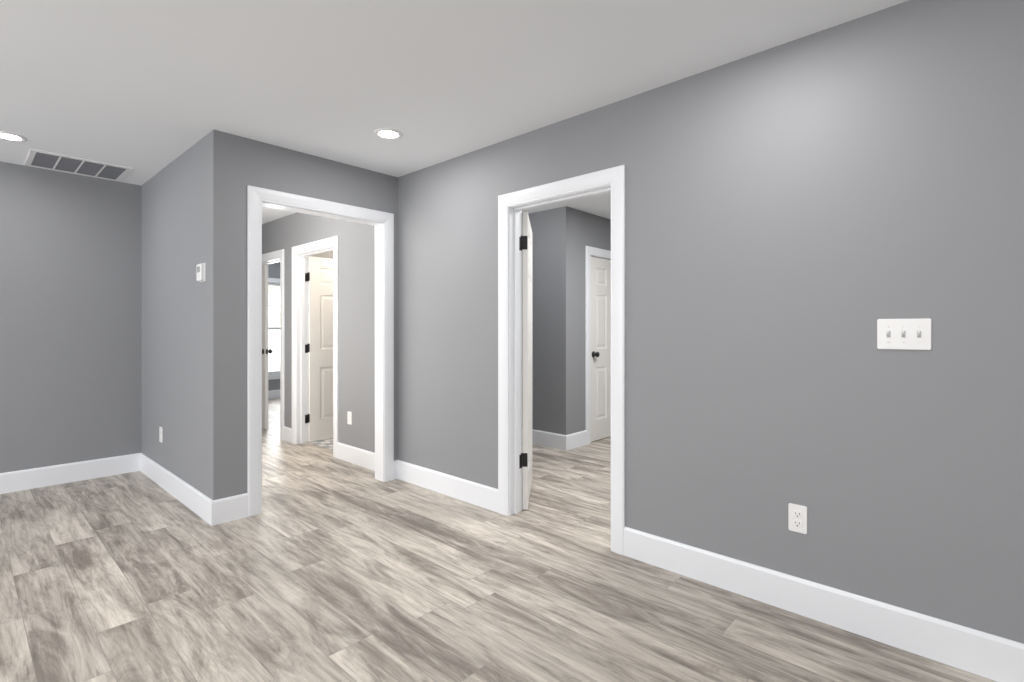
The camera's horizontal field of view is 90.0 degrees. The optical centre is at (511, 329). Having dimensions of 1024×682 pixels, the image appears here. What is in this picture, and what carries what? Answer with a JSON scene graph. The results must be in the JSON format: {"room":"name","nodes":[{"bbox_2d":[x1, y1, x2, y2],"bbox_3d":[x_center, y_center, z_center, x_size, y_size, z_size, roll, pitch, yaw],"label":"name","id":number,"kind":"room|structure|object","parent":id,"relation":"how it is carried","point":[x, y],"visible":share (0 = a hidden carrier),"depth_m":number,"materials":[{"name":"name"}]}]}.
{"room":"empty living room","nodes":[
{"label":"empty living room","id":0,"kind":"room"},
{"bbox_2d":[0,161,141,472],"bbox_3d":[-4.838,-0.018,2.661,0.120,2.435,4.790,0,0,43],"label":"wall","id":1,"kind":"structure","parent":0,"point":[70,318],"depth_m":4.03,"materials":[{"name":"grey paint"}]},
{"bbox_2d":[0,454,135,493],"bbox_3d":[-4.738,1.125,2.671,0.014,0.150,4.640,0,0,43],"label":"baseboard","id":2,"kind":"structure","parent":1,"relation":"attached to","point":[20,480],"depth_m":4.01,"materials":[{"name":"white wood"}]},
{"bbox_2d":[142,135,206,495],"bbox_3d":[-3.261,-0.018,4.547,3.740,2.435,0.120,0,0,43],"label":"wall","id":3,"kind":"structure","parent":0,"point":[174,305],"depth_m":3.68,"materials":[{"name":"grey paint"}]},
{"bbox_2d":[159,427,161,442],"bbox_3d":[-2.714,0.810,3.955,0.071,0.116,0.008,0,0,43],"label":"outlet","id":4,"kind":"object","parent":3,"relation":"attached to","point":[160,434],"visible":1,"depth_m":3.95,"materials":[{"name":"white plastic"}]},
{"bbox_2d":[136,453,219,525],"bbox_3d":[-2.489,1.125,3.743,1.784,0.150,0.014,0,0,43],"label":"baseboard","id":5,"kind":"structure","parent":3,"relation":"attached to","point":[206,508],"depth_m":3.55,"materials":[{"name":"white wood"}]},
{"bbox_2d":[196,263,205,281],"bbox_3d":[-1.992,-0.367,3.275,0.098,0.118,0.028,0,0,43],"label":"thermostat","id":6,"kind":"object","parent":3,"relation":"attached to","point":[200,272],"visible":0.98,"depth_m":3.25,"materials":[{"name":"white plastic"}]},
{"bbox_2d":[267,262,279,390],"bbox_3d":[-3.972,-0.018,9.203,0.120,2.435,3.060,0,0,43],"label":"wall","id":7,"kind":"structure","parent":0,"point":[273,272],"depth_m":8.92,"materials":[{"name":"grey paint"}]},
{"bbox_2d":[268,278,279,379],"bbox_3d":[-3.994,-0.020,9.128,0.130,1.760,1.040,0,0,43],"label":"window","id":8,"kind":"structure","parent":7,"relation":"in","point":[273,374],"depth_m":8.93,"materials":[{"name":"white"}]},
{"bbox_2d":[268,390,279,398],"bbox_3d":[-3.933,1.125,9.147,0.014,0.150,3.030,0,0,43],"label":"baseboard","id":9,"kind":"structure","parent":7,"relation":"attached to","point":[273,394],"depth_m":8.90,"materials":[{"name":"white wood"}]},
{"bbox_2d":[207,129,397,499],"bbox_3d":[-1.426,-0.018,3.690,0.120,2.435,1.350,0,0,43],"label":"wall","id":10,"kind":"structure","parent":0,"point":[236,165],"depth_m":3.25,"materials":[{"name":"grey paint"}]},
{"bbox_2d":[247,185,393,516],"bbox_3d":[-1.375,0.135,3.745,0.155,2.130,1.104,0,0,43],"label":"trim","id":11,"kind":"structure","parent":10,"relation":"attached to","point":[258,198],"depth_m":3.67,"materials":[{"name":"white wood"}]},
{"bbox_2d":[308,251,332,258],"bbox_3d":[-1.289,-0.018,6.728,0.120,2.435,3.060,0,0,43],"label":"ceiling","id":12,"kind":"structure","parent":0,"point":[329,254],"depth_m":5.76,"materials":[{"name":"white paint"}]},
{"bbox_2d":[309,438,332,449],"bbox_3d":[-1.369,1.198,5.794,1.030,0.004,1.580,0,0,43],"label":"floor","id":13,"kind":"structure","parent":0,"point":[326,443],"depth_m":5.39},
{"bbox_2d":[0,0,908,223],"bbox_3d":[-1.288,-1.285,3.161,12.820,0.100,10.340,0,0,43],"label":"ceiling","id":14,"kind":"structure","parent":0,"point":[146,90],"depth_m":2.40,"materials":[{"name":"white paint"}]},
{"bbox_2d":[0,131,26,141],"bbox_3d":[-3.210,-1.231,3.264,0.176,0.008,0.176,0,0,43],"label":"recessed light","id":15,"kind":"object","parent":14,"relation":"in","point":[8,136],"visible":0.98,"depth_m":3.28,"materials":[{"name":"white plastic"}]},
{"bbox_2d":[24,149,132,180],"bbox_3d":[-3.265,-1.232,3.864,0.480,0.007,0.570,0,0,43],"label":"ceiling vent","id":16,"kind":"object","parent":14,"relation":"in","point":[60,162],"visible":0.98,"depth_m":3.83,"materials":[{"name":"white metal"}]},
{"bbox_2d":[374,128,402,139],"bbox_3d":[-0.778,-1.231,3.222,0.176,0.008,0.176,0,0,43],"label":"recessed light","id":17,"kind":"object","parent":14,"relation":"in","point":[388,133],"visible":0.98,"depth_m":3.21,"materials":[{"name":"white plastic"}]},
{"bbox_2d":[0,398,996,681],"bbox_3d":[-1.288,1.250,3.161,12.820,0.100,10.340,0,0,43],"label":"floor","id":18,"kind":"structure","parent":0,"point":[324,566],"depth_m":2.31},
{"bbox_2d":[528,208,555,432],"bbox_3d":[-0.340,-0.018,6.002,2.260,2.435,0.120,0,0,43],"label":"wall","id":19,"kind":"structure","parent":0,"point":[543,225],"depth_m":5.30,"materials":[{"name":"grey paint"}]},
{"bbox_2d":[532,429,567,450],"bbox_3d":[0.094,1.125,5.510,1.224,0.150,0.014,0,0,43],"label":"baseboard","id":20,"kind":"structure","parent":19,"relation":"attached to","point":[561,441],"depth_m":5.22,"materials":[{"name":"white wood"}]},
{"bbox_2d":[556,206,610,434],"bbox_3d":[1.301,-0.018,6.025,0.120,2.435,2.380,0,0,43],"label":"wall","id":21,"kind":"structure","parent":0,"point":[577,231],"depth_m":5.19,"materials":[{"name":"grey paint"}]},
{"bbox_2d":[568,430,586,449],"bbox_3d":[0.662,1.125,5.234,0.014,0.150,0.330,0,0,43],"label":"baseboard","id":22,"kind":"structure","parent":21,"relation":"attached to","point":[577,439],"depth_m":5.23,"materials":[{"name":"white wood"}]},
{"bbox_2d":[585,246,610,444],"bbox_3d":[1.043,0.160,5.746,0.155,2.080,0.940,0,0,43],"label":"trim","id":23,"kind":"structure","parent":21,"relation":"attached to","point":[596,252],"depth_m":5.37,"materials":[{"name":"white wood"}]},
{"bbox_2d":[591,256,610,441],"bbox_3d":[1.071,0.204,5.726,0.171,1.975,0.766,0,0,43],"label":"closet door","id":24,"kind":"structure","parent":21,"relation":"in","point":[600,348],"depth_m":5.59,"materials":[{"name":"white wood"}]},
{"bbox_2d":[262,0,1023,643],"bbox_3d":[-0.589,-0.018,3.918,12.820,2.435,0.120,0,0,43],"label":"wall","id":25,"kind":"structure","parent":0,"point":[804,214],"depth_m":2.17,"materials":[{"name":"grey paint"}]},
{"bbox_2d":[262,265,271,428],"bbox_3d":[-3.185,0.204,6.375,0.647,1.975,0.171,0,0,43],"label":"door","id":26,"kind":"structure","parent":25,"relation":"in","point":[265,351],"depth_m":6.16,"materials":[{"name":"white wood"}]},
{"bbox_2d":[262,249,283,439],"bbox_3d":[-2.978,0.160,6.122,1.460,2.080,0.155,0,0,43],"label":"door frame","id":27,"kind":"structure","parent":25,"relation":"attached to","point":[273,257],"depth_m":5.59,"materials":[{"name":"white wood"}]},
{"bbox_2d":[292,236,338,457],"bbox_3d":[-1.934,0.160,5.159,0.960,2.080,0.155,0,0,43],"label":"door frame","id":28,"kind":"structure","parent":25,"relation":"attached to","point":[301,253],"depth_m":5.38,"materials":[{"name":"white wood"}]},
{"bbox_2d":[307,256,332,441],"bbox_3d":[-1.908,0.204,5.743,0.171,1.975,0.786,0,0,42],"label":"door","id":29,"kind":"structure","parent":25,"relation":"in","point":[320,348],"depth_m":5.54,"materials":[{"name":"white wood"}]},
{"bbox_2d":[347,411,351,424],"bbox_3d":[-1.476,0.800,4.650,0.071,0.116,0.008,0,0,43],"label":"outlet","id":30,"kind":"object","parent":25,"relation":"attached to","point":[349,417],"visible":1,"depth_m":4.64,"materials":[{"name":"white plastic"}]},
{"bbox_2d":[337,442,374,470],"bbox_3d":[-1.327,1.125,4.508,0.816,0.150,0.014,0,0,43],"label":"baseboard","id":31,"kind":"structure","parent":25,"relation":"attached to","point":[356,456],"depth_m":4.55,"materials":[{"name":"white wood"}]},
{"bbox_2d":[394,460,497,512],"bbox_3d":[-0.510,1.125,3.750,1.145,0.150,0.020,0,0,43],"label":"baseboard","id":32,"kind":"structure","parent":25,"relation":"attached to","point":[474,493],"depth_m":3.70,"materials":[{"name":"white wood"}]},
{"bbox_2d":[521,212,531,509],"bbox_3d":[0.112,0.205,3.768,0.045,1.975,0.766,0,0,5],"label":"door","id":33,"kind":"structure","parent":25,"relation":"in","point":[526,249],"depth_m":3.40,"materials":[{"name":"white wood"}]},
{"bbox_2d":[498,165,624,554],"bbox_3d":[0.302,0.160,3.096,0.935,2.080,0.155,0,0,43],"label":"door frame","id":34,"kind":"structure","parent":25,"relation":"attached to","point":[512,206],"depth_m":3.28,"materials":[{"name":"white wood"}]},
{"bbox_2d":[788,503,806,533],"bbox_3d":[1.211,0.800,2.170,0.071,0.116,0.008,0,0,43],"label":"outlet","id":35,"kind":"object","parent":25,"relation":"attached to","point":[797,518],"visible":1,"depth_m":2.17,"materials":[{"name":"white plastic"}]},
{"bbox_2d":[624,527,1023,681],"bbox_3d":[2.283,1.125,1.177,4.580,0.150,0.014,0,0,43],"label":"baseboard","id":36,"kind":"structure","parent":25,"relation":"attached to","point":[985,655],"depth_m":2.04,"materials":[{"name":"white wood"}]},
{"bbox_2d":[877,318,931,349],"bbox_3d":[1.471,0.016,1.924,0.163,0.116,0.017,0,0,43],"label":"switch plate","id":37,"kind":"object","parent":25,"relation":"attached to","point":[908,334],"visible":1,"depth_m":1.92,"materials":[{"name":"white plastic"}]},
{"label":"outside","id":38,"kind":"structure","parent":0,"visible":0},
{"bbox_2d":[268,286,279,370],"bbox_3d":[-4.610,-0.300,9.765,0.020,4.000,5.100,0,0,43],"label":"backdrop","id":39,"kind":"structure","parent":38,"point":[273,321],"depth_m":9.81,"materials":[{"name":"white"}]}
]}

